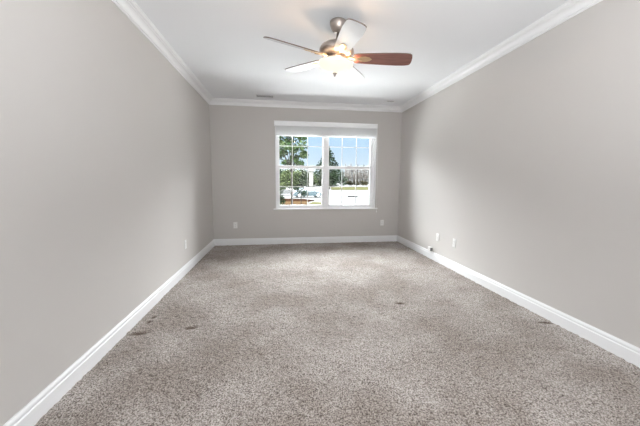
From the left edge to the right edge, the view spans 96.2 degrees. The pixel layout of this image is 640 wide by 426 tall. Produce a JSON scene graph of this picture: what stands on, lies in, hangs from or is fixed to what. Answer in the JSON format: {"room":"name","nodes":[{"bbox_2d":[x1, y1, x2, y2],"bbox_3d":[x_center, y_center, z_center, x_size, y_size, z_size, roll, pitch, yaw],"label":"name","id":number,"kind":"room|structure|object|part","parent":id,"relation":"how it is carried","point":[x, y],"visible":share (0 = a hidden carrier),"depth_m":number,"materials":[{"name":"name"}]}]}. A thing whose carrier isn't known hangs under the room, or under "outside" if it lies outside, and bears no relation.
{"room":"empty bedroom","nodes":[
{"label":"empty bedroom","id":0,"kind":"room"},
{"bbox_2d":[0,0,213,425],"bbox_3d":[-1.710,-0.257,2.328,0.180,2.990,6.660,-1,6,-8],"label":"wall","id":1,"kind":"structure","parent":0,"point":[106,175],"depth_m":1.87,"materials":[{"name":"beige paint"}]},
{"bbox_2d":[3,239,214,425],"bbox_3d":[-1.620,0.928,2.475,0.016,0.143,6.300,-1,6,-8],"label":"baseboard","id":2,"kind":"structure","parent":1,"relation":"attached to","point":[30,414],"depth_m":1.92,"materials":[{"name":"white paint"}]},
{"bbox_2d":[111,0,212,104],"bbox_3d":[-1.565,-1.694,2.185,0.094,0.100,6.300,-1,6,-8],"label":"trim","id":3,"kind":"structure","parent":1,"relation":"attached to","point":[133,12],"depth_m":2.98,"materials":[{"name":"white paint"}]},
{"bbox_2d":[280,191,285,204],"bbox_3d":[-3.864,-1.567,27.433,1.225,2.063,1.120,-5,8,-41],"label":"shrub","id":4,"kind":"object","parent":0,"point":[281,192],"visible":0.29,"depth_m":27.33,"materials":[{"name":"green plant"}]},
{"bbox_2d":[209,105,401,238],"bbox_3d":[-0.214,-0.637,5.785,3.735,2.990,0.180,-1,6,-8],"label":"wall","id":5,"kind":"structure","parent":0,"point":[242,138],"depth_m":5.60,"materials":[{"name":"beige paint"}]},
{"bbox_2d":[214,235,396,245],"bbox_3d":[-0.208,0.560,5.821,3.735,0.143,0.016,-1,6,-8],"label":"baseboard","id":6,"kind":"structure","parent":5,"relation":"attached to","point":[339,239],"depth_m":5.79,"materials":[{"name":"white paint"}]},
{"bbox_2d":[210,98,401,111],"bbox_3d":[-0.186,-2.057,5.488,3.735,0.100,0.094,-1,6,-8],"label":"trim","id":7,"kind":"structure","parent":5,"relation":"attached to","point":[215,101],"depth_m":5.47,"materials":[{"name":"white paint"}]},
{"bbox_2d":[274,126,377,209],"bbox_3d":[0.126,-0.929,5.796,2.117,1.698,0.245,-1,6,-8],"label":"window","id":8,"kind":"structure","parent":5,"relation":"in","point":[325,167],"depth_m":5.79,"materials":[{"name":"white paint"}]},
{"bbox_3d":[-0.385,-1.307,5.720,0.910,0.825,0.034,-1,6,-8],"label":"sash","id":9,"kind":"part","parent":8,"relation":"part of","materials":[{"name":"white plastic"}]},
{"bbox_2d":[279,136,321,165],"bbox_3d":[-0.377,-1.313,5.721,0.861,0.737,0.009,-1,6,-8],"label":"grille","id":10,"kind":"object","parent":8,"relation":"attached to","point":[307,146],"depth_m":5.72,"materials":[{"name":"white plastic"}]},
{"bbox_3d":[-0.384,-0.532,5.766,0.910,0.819,0.034,-1,6,-8],"label":"sash","id":11,"kind":"part","parent":8,"relation":"part of","materials":[{"name":"glass"}]},
{"bbox_2d":[280,169,321,204],"bbox_3d":[-0.382,-0.524,5.767,0.849,0.730,0.009,-1,6,-8],"label":"grille","id":12,"kind":"object","parent":8,"relation":"attached to","point":[292,186],"depth_m":5.76,"materials":[{"name":"white plastic"}]},
{"bbox_2d":[274,120,377,211],"bbox_3d":[0.147,-0.883,5.686,2.072,1.766,0.074,-1,6,-8],"label":"window blind","id":13,"kind":"object","parent":8,"relation":"attached to","point":[283,128],"visible":1,"depth_m":5.58,"materials":[{"name":"white fabric"}]},
{"bbox_3d":[0.143,-1.501,5.628,1.972,0.024,0.050,-1,6,-8],"label":"rail","id":14,"kind":"part","parent":13,"relation":"part of","materials":[{"name":"white plastic"}]},
{"bbox_3d":[1.153,-0.853,5.812,0.047,1.690,0.014,-1,7,-13],"label":"lift cord","id":15,"kind":"part","parent":13,"relation":"part of","materials":[{"name":"white plastic"}]},
{"bbox_3d":[0.121,-0.097,5.890,2.117,0.024,0.245,-1,6,-8],"label":"sill","id":16,"kind":"part","parent":8,"relation":"part of","materials":[{"name":"white paint"}]},
{"bbox_2d":[329,169,360,204],"bbox_3d":[0.600,-0.533,5.902,0.850,0.730,0.009,-1,6,-8],"label":"grille","id":17,"kind":"object","parent":8,"relation":"attached to","point":[341,186],"depth_m":5.90,"materials":[{"name":"white plastic"}]},
{"bbox_3d":[0.612,-1.317,5.858,0.931,0.825,0.034,-1,6,-8],"label":"sash","id":18,"kind":"part","parent":8,"relation":"part of","materials":[{"name":"white plastic"}]},
{"bbox_3d":[0.613,-0.542,5.903,0.931,0.819,0.034,-1,6,-8],"label":"sash","id":19,"kind":"part","parent":8,"relation":"part of","materials":[{"name":"glass"}]},
{"bbox_2d":[340,138,369,165],"bbox_3d":[0.605,-1.323,5.856,0.862,0.737,0.009,-1,6,-8],"label":"grille","id":20,"kind":"object","parent":8,"relation":"attached to","point":[356,147],"depth_m":5.87,"materials":[{"name":"white plastic"}]},
{"bbox_2d":[35,241,639,425],"bbox_3d":[0.222,0.968,2.735,3.735,0.020,6.300,-1,6,-8],"label":"floor","id":21,"kind":"structure","parent":0,"point":[350,333],"depth_m":2.09,"materials":[{"name":"beige carpet"}]},
{"bbox_2d":[134,0,568,105],"bbox_3d":[0.239,-1.836,2.420,4.095,0.150,6.660,-1,6,-8],"label":"ceiling","id":22,"kind":"structure","parent":0,"point":[222,43],"depth_m":2.98,"materials":[{"name":"white paint"}]},
{"bbox_2d":[255,95,273,97],"bbox_3d":[-0.975,-2.063,5.075,0.320,0.006,0.150,-1,6,-8],"label":"ceiling vent","id":23,"kind":"object","parent":22,"relation":"in","point":[261,96],"visible":1,"depth_m":5.08,"materials":[{"name":"grey metal"}]},
{"bbox_2d":[263,17,411,81],"bbox_3d":[0.162,-1.543,2.670,1.396,0.488,1.343,-1,6,-8],"label":"ceiling fan","id":24,"kind":"object","parent":22,"relation":"hanging from","point":[336,52],"visible":1,"depth_m":2.63,"materials":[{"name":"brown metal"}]},
{"bbox_3d":[-0.232,-1.472,2.525,0.531,0.009,0.171,0,28,-28],"label":"blade","id":25,"kind":"part","parent":24,"relation":"part of","materials":[{"name":"white"}]},
{"bbox_3d":[-0.159,-1.541,3.026,0.531,0.009,0.171,12,16,43],"label":"blade","id":26,"kind":"part","parent":24,"relation":"part of","materials":[{"name":"white wood"}]},
{"bbox_3d":[0.146,-1.385,2.743,0.332,0.097,0.332,3,8,-8],"label":"lamp shade","id":27,"kind":"part","parent":24,"relation":"part of","materials":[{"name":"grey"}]},
{"bbox_3d":[0.227,-1.406,2.306,0.171,0.009,0.531,16,6,-12],"label":"blade","id":28,"kind":"part","parent":24,"relation":"part of","materials":[{"name":"white wood"}]},
{"bbox_3d":[0.344,-1.518,3.119,0.171,0.009,0.531,-3,4,27],"label":"blade","id":29,"kind":"part","parent":24,"relation":"part of","materials":[{"name":"white wood"}]},
{"bbox_3d":[0.583,-1.434,2.673,0.531,0.009,0.171,5,-7,8],"label":"blade","id":30,"kind":"part","parent":24,"relation":"part of","materials":[{"name":"brown wood"}]},
{"bbox_2d":[398,0,639,347],"bbox_3d":[2.168,-0.294,2.862,0.180,2.990,6.660,-1,6,-8],"label":"wall","id":31,"kind":"structure","parent":0,"point":[530,160],"depth_m":2.65,"materials":[{"name":"beige paint"}]},
{"bbox_2d":[400,0,602,111],"bbox_3d":[2.041,-1.728,2.682,0.094,0.100,6.300,-1,6,-8],"label":"trim","id":32,"kind":"structure","parent":31,"relation":"attached to","point":[571,8],"depth_m":2.98,"materials":[{"name":"white paint"}]},
{"bbox_2d":[397,235,639,367],"bbox_3d":[2.064,0.893,2.982,0.016,0.143,6.300,-1,6,-8],"label":"baseboard","id":33,"kind":"structure","parent":31,"relation":"attached to","point":[630,353],"depth_m":2.66,"materials":[{"name":"white paint"}]},
{"label":"outside","id":34,"kind":"structure","parent":0,"visible":0},
{"bbox_2d":[280,183,368,204],"bbox_3d":[-30.706,-21.283,211.957,500.000,0.500,381.000,-1,6,-8],"label":"ground","id":35,"kind":"structure","parent":34,"point":[334,195],"depth_m":43.07,"materials":[{"name":"white concrete"}]},
{"bbox_2d":[280,188,294,193],"bbox_3d":[-6.067,-3.716,48.216,4.540,1.460,2.040,-1,6,-8],"label":"parked car","id":36,"kind":"object","parent":35,"relation":"on","point":[286,191],"visible":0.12,"depth_m":47.45,"materials":[{"name":"grey paint"}]},
{"bbox_2d":[280,169,300,187],"bbox_3d":[-7.098,-7.121,62.747,6.432,5.176,5.663,-1,6,-8],"label":"bushy tree","id":37,"kind":"object","parent":35,"relation":"on","point":[285,177],"visible":0.66,"depth_m":62.02,"materials":[{"name":"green plant"}]},
{"bbox_2d":[281,201,308,204],"bbox_3d":[-10.139,-0.942,29.678,18.805,0.120,4.869,-1,7,-10],"label":"soil strip","id":38,"kind":"object","parent":35,"relation":"on","point":[286,202],"visible":0.14,"depth_m":30.08,"materials":[{"name":"brown soil"}]},
{"bbox_2d":[286,169,308,190],"bbox_3d":[-5.770,-7.992,69.190,6.366,5.533,5.460,-1,6,-8],"label":"bushy tree","id":39,"kind":"object","parent":35,"relation":"on","point":[303,183],"visible":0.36,"depth_m":68.65,"materials":[{"name":"green plant"}]},
{"bbox_2d":[282,198,313,201],"bbox_3d":[-10.427,-1.508,34.654,19.400,0.150,6.000,-1,6,-8],"label":"garden bed","id":40,"kind":"object","parent":35,"relation":"on","point":[285,198],"visible":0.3,"depth_m":34.40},
{"bbox_2d":[293,187,308,200],"bbox_3d":[-1.873,-1.680,28.179,1.566,2.143,0.972,-1,6,-8],"label":"young tree","id":41,"kind":"object","parent":35,"relation":"on","point":[295,188],"visible":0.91,"depth_m":28.08,"materials":[{"name":"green plant"}]},
{"bbox_2d":[297,169,306,182],"bbox_3d":[-5.346,-8.749,75.056,5.359,5.682,5.681,-1,6,-8],"label":"bushy tree","id":42,"kind":"object","parent":35,"relation":"on","point":[300,169],"visible":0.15,"depth_m":73.98,"materials":[{"name":"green plant"}]},
{"bbox_2d":[293,187,321,197],"bbox_3d":[-1.811,-3.022,42.281,4.540,1.460,2.040,-1,7,-15],"label":"parked car","id":43,"kind":"object","parent":35,"relation":"on","point":[311,191],"visible":0.79,"depth_m":41.56,"materials":[{"name":"grey paint"}]},
{"bbox_2d":[309,170,313,188],"bbox_3d":[-1.781,-6.256,57.667,1.000,4.550,1.000,-1,6,-8],"label":"pillar","id":44,"kind":"structure","parent":35,"relation":"on","point":[310,171],"depth_m":57.21,"materials":[{"name":"grey"}]},
{"bbox_2d":[305,173,318,185],"bbox_3d":[-2.888,-9.036,79.543,4.269,5.279,4.403,5,8,35],"label":"bushy tree","id":45,"kind":"object","parent":35,"relation":"on","point":[314,178],"visible":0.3,"depth_m":79.17,"materials":[{"name":"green plant"}]},
{"bbox_2d":[308,202,321,204],"bbox_3d":[-9.073,-0.717,27.820,20.200,0.100,8.000,-1,6,-8],"label":"turf edge","id":46,"kind":"structure","parent":35,"relation":"on","point":[311,203],"depth_m":30.41,"materials":[{"name":"green plant"}]},
{"bbox_2d":[317,169,331,185],"bbox_3d":[1.019,-9.842,81.998,4.790,6.380,4.287,-1,6,-8],"label":"bushy tree","id":47,"kind":"object","parent":35,"relation":"on","point":[319,180],"visible":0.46,"depth_m":81.04,"materials":[{"name":"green plant"}]},
{"bbox_2d":[313,146,348,185],"bbox_3d":[3.202,-23.224,140.345,23.774,20.479,24.044,-1,6,-8],"label":"conifer tree","id":48,"kind":"object","parent":35,"relation":"on","point":[331,163],"visible":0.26,"depth_m":139.28,"materials":[{"name":"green plant"}]},
{"bbox_2d":[329,172,336,188],"bbox_3d":[2.827,-9.865,86.240,4.904,5.501,3.736,-1,6,-8],"label":"bushy tree","id":49,"kind":"object","parent":35,"relation":"on","point":[332,176],"visible":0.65,"depth_m":85.54,"materials":[{"name":"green plant"}]},
{"bbox_2d":[331,187,368,189],"bbox_3d":[36.308,-9.712,110.314,75.200,0.100,58.000,-1,6,-8],"label":"lawn","id":50,"kind":"structure","parent":35,"relation":"on","point":[332,188],"depth_m":91.53,"materials":[{"name":"green plant"}]},
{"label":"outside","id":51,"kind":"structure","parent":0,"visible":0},
{"bbox_3d":[-3.585,0.832,16.668,80.000,0.500,15.800,-1,6,-8],"label":"driveway","id":52,"kind":"object","parent":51,"visible":0},
{"bbox_2d":[280,182,287,190],"bbox_3d":[-3.027,-1.126,21.576,1.290,2.503,0.945,2,7,16],"label":"round shrub","id":53,"kind":"object","parent":52,"relation":"on","point":[281,184],"visible":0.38,"depth_m":21.36,"materials":[{"name":"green plant"}]},
{"bbox_2d":[279,136,308,204],"bbox_3d":[-1.844,-2.792,17.883,2.300,6.652,1.860,-1,6,-8],"label":"leafy tree","id":54,"kind":"object","parent":52,"relation":"on","point":[287,143],"visible":0.6,"depth_m":17.70,"materials":[{"name":"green plant"}]}
]}

